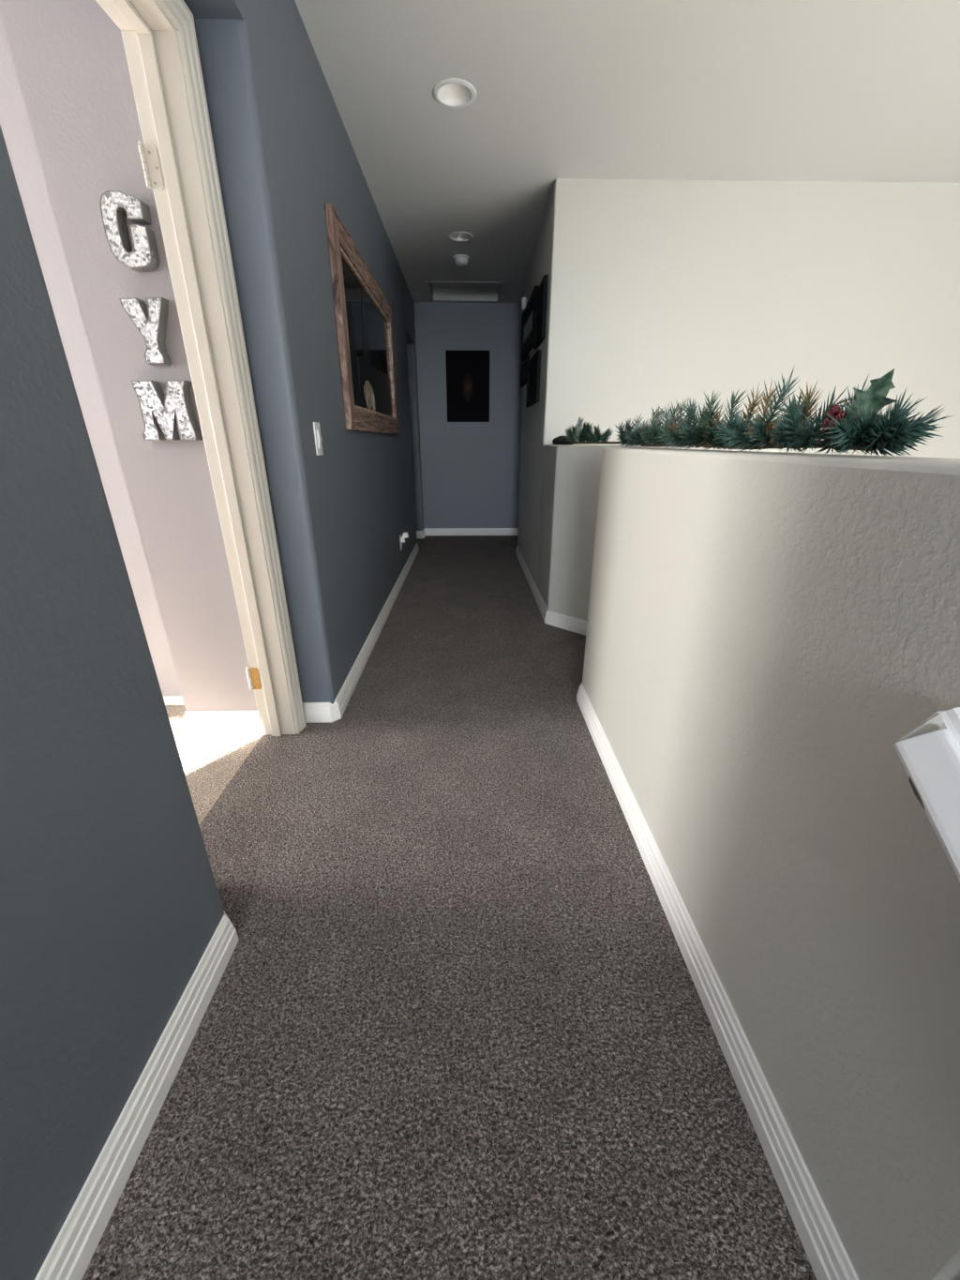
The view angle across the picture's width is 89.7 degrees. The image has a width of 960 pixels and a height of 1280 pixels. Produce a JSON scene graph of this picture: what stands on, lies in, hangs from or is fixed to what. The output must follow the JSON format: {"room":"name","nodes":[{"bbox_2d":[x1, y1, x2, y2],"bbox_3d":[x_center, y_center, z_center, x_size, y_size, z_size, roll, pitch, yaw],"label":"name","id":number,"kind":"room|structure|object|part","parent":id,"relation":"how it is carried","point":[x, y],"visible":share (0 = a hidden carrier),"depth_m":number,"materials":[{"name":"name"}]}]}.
{"room":"upstairs hallway","nodes":[
{"label":"upstairs hallway","id":0,"kind":"room"},
{"bbox_2d":[0,0,257,710],"bbox_3d":[-2.812,-0.831,1.663,3.855,2.470,0.375,0,22,-1],"label":"wall","id":1,"kind":"structure","parent":0,"point":[69,122],"depth_m":1.50,"materials":[{"name":"grey paint"}]},
{"bbox_2d":[99,190,159,271],"bbox_3d":[-0.981,-1.141,1.352,0.116,0.172,0.040,0,22,-1],"label":"letter","id":2,"kind":"object","parent":1,"relation":"attached to","point":[114,205],"depth_m":1.34,"materials":[{"name":"silver metal"}]},
{"bbox_2d":[119,296,171,365],"bbox_3d":[-0.983,-0.920,1.443,0.122,0.170,0.040,0,22,-1],"label":"letter","id":3,"kind":"object","parent":1,"relation":"attached to","point":[151,319],"depth_m":1.42,"materials":[{"name":"silver metal"}]},
{"bbox_2d":[130,379,202,439],"bbox_3d":[-0.988,-0.722,1.524,0.169,0.169,0.040,0,22,-1],"label":"letter","id":4,"kind":"object","parent":1,"relation":"attached to","point":[171,415],"depth_m":1.51,"materials":[{"name":"silver metal"}]},
{"bbox_2d":[163,696,184,705],"bbox_3d":[-2.918,0.286,2.148,3.444,0.036,0.019,0,22,-1],"label":"trim","id":5,"kind":"structure","parent":1,"relation":"attached to","point":[169,700],"depth_m":2.17,"materials":[{"name":"white paint"}]},
{"bbox_2d":[182,709,262,732],"bbox_3d":[-1.047,0.288,2.071,0.324,0.090,0.236,0,22,-1],"label":"baseboard","id":6,"kind":"structure","parent":1,"relation":"attached to","point":[245,720],"depth_m":1.96,"materials":[{"name":"white paint"}]},
{"bbox_2d":[0,0,423,1279],"bbox_3d":[-0.729,0.787,1.281,0.270,5.170,10.800,0,22,-1],"label":"wall","id":7,"kind":"structure","parent":0,"point":[111,905],"depth_m":0.79,"materials":[{"name":"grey paint"}]},
{"bbox_2d":[95,0,306,736],"bbox_3d":[-0.801,-0.451,1.226,0.165,2.101,0.857,0,22,-1],"label":"door frame","id":8,"kind":"structure","parent":7,"relation":"in","point":[159,38],"depth_m":1.41,"materials":[{"name":"white paint"}]},
{"bbox_2d":[34,542,418,1279],"bbox_3d":[-0.787,-0.068,2.937,0.341,0.090,5.016,0,22,-1],"label":"baseboard","id":9,"kind":"structure","parent":7,"relation":"attached to","point":[73,1248],"depth_m":0.84,"materials":[{"name":"white paint"}]},
{"bbox_2d":[313,421,323,455],"bbox_3d":[-0.610,-0.762,1.830,0.014,0.116,0.072,0,22,-1],"label":"light switch","id":10,"kind":"object","parent":7,"relation":"attached to","point":[316,425],"visible":1,"depth_m":1.82,"materials":[{"name":"white plastic"}]},
{"bbox_2d":[324,203,398,434],"bbox_3d":[-0.628,-1.679,2.850,0.029,0.835,1.625,0,22,-1],"label":"wall mirror","id":11,"kind":"object","parent":7,"relation":"attached to","point":[363,312],"visible":1,"depth_m":2.53,"materials":[{"name":"brown wood"}]},
{"bbox_3d":[-0.612,-1.388,2.145,0.029,0.832,0.098,0,22,-1],"label":"frame rail","id":12,"kind":"part","parent":11,"relation":"part of","materials":[{"name":"brown wood"}]},
{"bbox_3d":[-0.628,-2.020,2.710,0.029,0.098,1.622,0,22,-1],"label":"frame rail","id":13,"kind":"part","parent":11,"relation":"part of","materials":[{"name":"brown wood"}]},
{"bbox_3d":[-0.639,-1.679,2.850,0.008,0.607,1.397,0,22,-1],"label":"glass","id":14,"kind":"part","parent":11,"relation":"part of","materials":[{"name":"black mirror"}]},
{"bbox_3d":[-0.628,-1.338,2.991,0.029,0.098,1.622,0,22,-1],"label":"frame rail","id":15,"kind":"part","parent":11,"relation":"part of","materials":[{"name":"brown wood"}]},
{"bbox_3d":[-0.644,-1.970,3.556,0.029,0.832,0.098,0,22,-1],"label":"frame rail","id":16,"kind":"part","parent":11,"relation":"part of","materials":[{"name":"brown wood"}]},
{"bbox_2d":[399,534,402,550],"bbox_3d":[-0.655,-0.809,4.000,0.009,0.116,0.072,0,22,-1],"label":"wall outlet","id":17,"kind":"object","parent":7,"relation":"attached to","point":[400,534],"visible":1,"depth_m":3.98,"materials":[{"name":"white plastic"}]},
{"bbox_2d":[401,532,408,542],"bbox_3d":[-0.620,-0.848,3.985,0.061,0.080,0.050,0,22,-1],"label":"night light","id":18,"kind":"object","parent":17,"relation":"attached to","point":[405,534],"visible":1,"depth_m":3.96,"materials":[{"name":"white plastic"}]},
{"bbox_3d":[-0.614,-0.865,3.978,0.050,0.042,0.050,0,22,-1],"label":"lamp shade","id":19,"kind":"part","parent":18,"relation":"part of","materials":[{"name":"white paint"}]},
{"bbox_2d":[81,535,816,1279],"bbox_3d":[-1.249,0.225,2.606,7.000,0.200,7.900,0,22,-1],"label":"floor","id":20,"kind":"structure","parent":0,"point":[456,1025],"depth_m":0.99,"materials":[{"name":"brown carpet"}]},
{"bbox_2d":[414,301,524,527],"bbox_3d":[-0.117,-2.252,5.117,4.700,2.470,1.420,0,22,-1],"label":"wall","id":21,"kind":"structure","parent":0,"point":[470,470],"depth_m":5.63,"materials":[{"name":"grey paint"}]},
{"bbox_2d":[445,350,489,421],"bbox_3d":[-0.136,-2.857,5.455,0.486,0.716,0.034,0,22,-1],"label":"picture","id":22,"kind":"object","parent":21,"relation":"attached to","point":[467,371],"visible":1,"depth_m":5.43,"materials":[{"name":"paint"}]},
{"bbox_2d":[416,527,518,538],"bbox_3d":[-0.127,-1.328,5.998,3.200,0.090,0.199,0,22,-1],"label":"baseboard","id":23,"kind":"structure","parent":21,"relation":"attached to","point":[427,531],"depth_m":6.08,"materials":[{"name":"white paint"}]},
{"bbox_2d":[294,0,959,302],"bbox_3d":[-0.269,-1.691,0.272,9.100,0.180,11.000,0,22,-1],"label":"ceiling","id":24,"kind":"structure","parent":0,"point":[745,90],"depth_m":2.09,"materials":[{"name":"grey paint"}]},
{"bbox_2d":[433,77,476,108],"bbox_3d":[-0.108,-2.351,2.048,0.186,0.063,0.186,0,22,-1],"label":"recessed light","id":25,"kind":"object","parent":24,"relation":"in","point":[454,93],"visible":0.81,"depth_m":2.08,"materials":[{"name":"white plastic"}]},
{"bbox_2d":[437,83,471,105],"bbox_3d":[-0.108,-2.353,2.047,0.143,0.059,0.143,0,22,-1],"label":"diffuser","id":26,"kind":"object","parent":25,"relation":"attached to","point":[448,94],"depth_m":2.09,"materials":[{"name":"white paint"}]},
{"bbox_2d":[448,231,473,241],"bbox_3d":[-0.141,-2.943,3.485,0.186,0.063,0.186,0,22,-1],"label":"recessed light","id":27,"kind":"object","parent":24,"relation":"in","point":[457,236],"visible":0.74,"depth_m":3.53,"materials":[{"name":"white plastic"}]},
{"bbox_2d":[451,233,470,240],"bbox_3d":[-0.141,-2.945,3.484,0.143,0.059,0.143,0,22,-1],"label":"diffuser","id":28,"kind":"object","parent":27,"relation":"attached to","point":[454,236],"depth_m":3.54,"materials":[{"name":"white paint"}]},
{"bbox_2d":[453,254,468,266],"bbox_3d":[-0.150,-3.053,3.894,0.124,0.058,0.124,0,22,-1],"label":"smoke detector","id":29,"kind":"object","parent":24,"relation":"attached to","point":[461,260],"visible":1,"depth_m":3.86,"materials":[{"name":"white plastic"}]},
{"bbox_2d":[424,281,504,301],"bbox_3d":[-0.148,-3.515,4.780,0.745,0.128,0.680,0,22,-1],"label":"attic hatch","id":30,"kind":"object","parent":24,"relation":"attached to","point":[435,284],"visible":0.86,"depth_m":4.95,"materials":[{"name":"grey paint"}]},
{"bbox_3d":[-0.148,-3.565,4.759,0.683,0.020,0.618,0,22,-1],"label":"hatch panel","id":31,"kind":"part","parent":30,"relation":"part of","materials":[{"name":"grey paint"}]},
{"bbox_2d":[537,444,780,620],"bbox_3d":[0.754,0.744,3.211,0.620,3.780,1.660,0,22,-1],"label":"wall","id":32,"kind":"structure","parent":0,"point":[571,474],"depth_m":2.86,"materials":[{"name":"grey paint"}]},
{"bbox_2d":[552,415,620,444],"bbox_3d":[0.560,-1.200,2.763,0.169,0.155,0.628,-9,24,-21],"label":"pine garland","id":33,"kind":"object","parent":32,"relation":"on","point":[581,434],"visible":0.97,"depth_m":2.68,"materials":[{"name":"green plant"}]},
{"bbox_2d":[515,545,858,1279],"bbox_3d":[0.786,-0.048,2.889,0.716,0.090,4.846,0,22,-1],"label":"baseboard","id":34,"kind":"structure","parent":32,"relation":"attached to","point":[829,1259],"depth_m":0.91,"materials":[{"name":"white paint"}]},
{"bbox_2d":[517,178,959,586],"bbox_3d":[2.310,-0.528,4.475,3.800,5.170,1.580,0,22,-1],"label":"wall","id":35,"kind":"structure","parent":0,"point":[659,292],"depth_m":2.97,"materials":[{"name":"grey paint"}]},
{"bbox_2d":[521,297,526,310],"bbox_3d":[0.377,-2.913,4.185,0.038,0.090,0.070,0,22,-1],"label":"door chime","id":36,"kind":"object","parent":35,"relation":"attached to","point":[523,300],"visible":0.91,"depth_m":4.16,"materials":[{"name":"white plastic"}]},
{"bbox_2d":[520,354,530,387],"bbox_3d":[0.388,-2.315,4.172,0.026,0.185,0.540,0,22,-1],"label":"photo frame","id":37,"kind":"object","parent":35,"relation":"attached to","point":[524,365],"visible":0.82,"depth_m":4.15,"materials":[{"name":"black paint"}]},
{"bbox_2d":[522,364,527,377],"bbox_3d":[0.384,-2.315,4.172,0.002,0.065,0.420,0,22,-1],"label":"photo","id":38,"kind":"object","parent":37,"relation":"attached to","point":[524,367],"depth_m":4.17,"materials":[{"name":"black paint"}]},
{"bbox_2d":[520,286,538,361],"bbox_3d":[0.391,-2.525,3.913,0.026,0.350,0.920,0,22,-1],"label":"photo frame","id":39,"kind":"object","parent":35,"relation":"attached to","point":[528,316],"visible":0.77,"depth_m":3.87,"materials":[{"name":"black paint"}]},
{"bbox_2d":[523,309,533,344],"bbox_3d":[0.387,-2.525,3.913,0.002,0.120,0.690,0,22,-1],"label":"photo","id":40,"kind":"object","parent":39,"relation":"attached to","point":[528,325],"depth_m":3.88,"materials":[{"name":"grey"}]},
{"bbox_2d":[526,348,542,406],"bbox_3d":[0.401,-1.954,3.645,0.026,0.320,0.630,0,22,-1],"label":"photo frame","id":41,"kind":"object","parent":35,"relation":"attached to","point":[534,371],"visible":1,"depth_m":3.55,"materials":[{"name":"black paint"}]},
{"bbox_2d":[528,365,536,394],"bbox_3d":[0.397,-1.954,3.645,0.002,0.160,0.470,0,22,-1],"label":"photo","id":42,"kind":"object","parent":41,"relation":"attached to","point":[533,370],"depth_m":3.66,"materials":[{"name":"black paint"}]},
{"bbox_2d":[533,274,548,349],"bbox_3d":[0.406,-2.195,3.264,0.026,0.335,0.450,0,22,-1],"label":"photo frame","id":43,"kind":"object","parent":35,"relation":"attached to","point":[541,295],"visible":1,"depth_m":3.19,"materials":[{"name":"black paint"}]},
{"bbox_2d":[536,298,542,331],"bbox_3d":[0.403,-2.195,3.264,0.002,0.135,0.250,0,22,-1],"label":"photo","id":44,"kind":"object","parent":43,"relation":"attached to","point":[539,307],"depth_m":3.26,"materials":[{"name":"black paint"}]},
{"bbox_2d":[582,447,959,1279],"bbox_3d":[0.575,1.998,0.164,0.125,3.780,5.153,0,22,-1],"label":"half wall","id":45,"kind":"structure","parent":0,"point":[764,629],"depth_m":0.70,"materials":[{"name":"grey paint"}]},
{"bbox_2d":[614,366,953,456],"bbox_3d":[0.531,-0.537,1.166,0.162,0.143,1.293,0,22,-1],"label":"pine garland","id":46,"kind":"object","parent":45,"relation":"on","point":[860,427],"visible":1,"depth_m":0.80,"materials":[{"name":"green plant"}]},
{"bbox_2d":[892,707,959,884],"bbox_3d":[0.493,1.357,-0.280,0.046,1.800,2.467,0,22,-1],"label":"handrail","id":47,"kind":"object","parent":45,"relation":"attached to","point":[928,752],"visible":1,"depth_m":0.48,"materials":[{"name":"white"}]}
]}

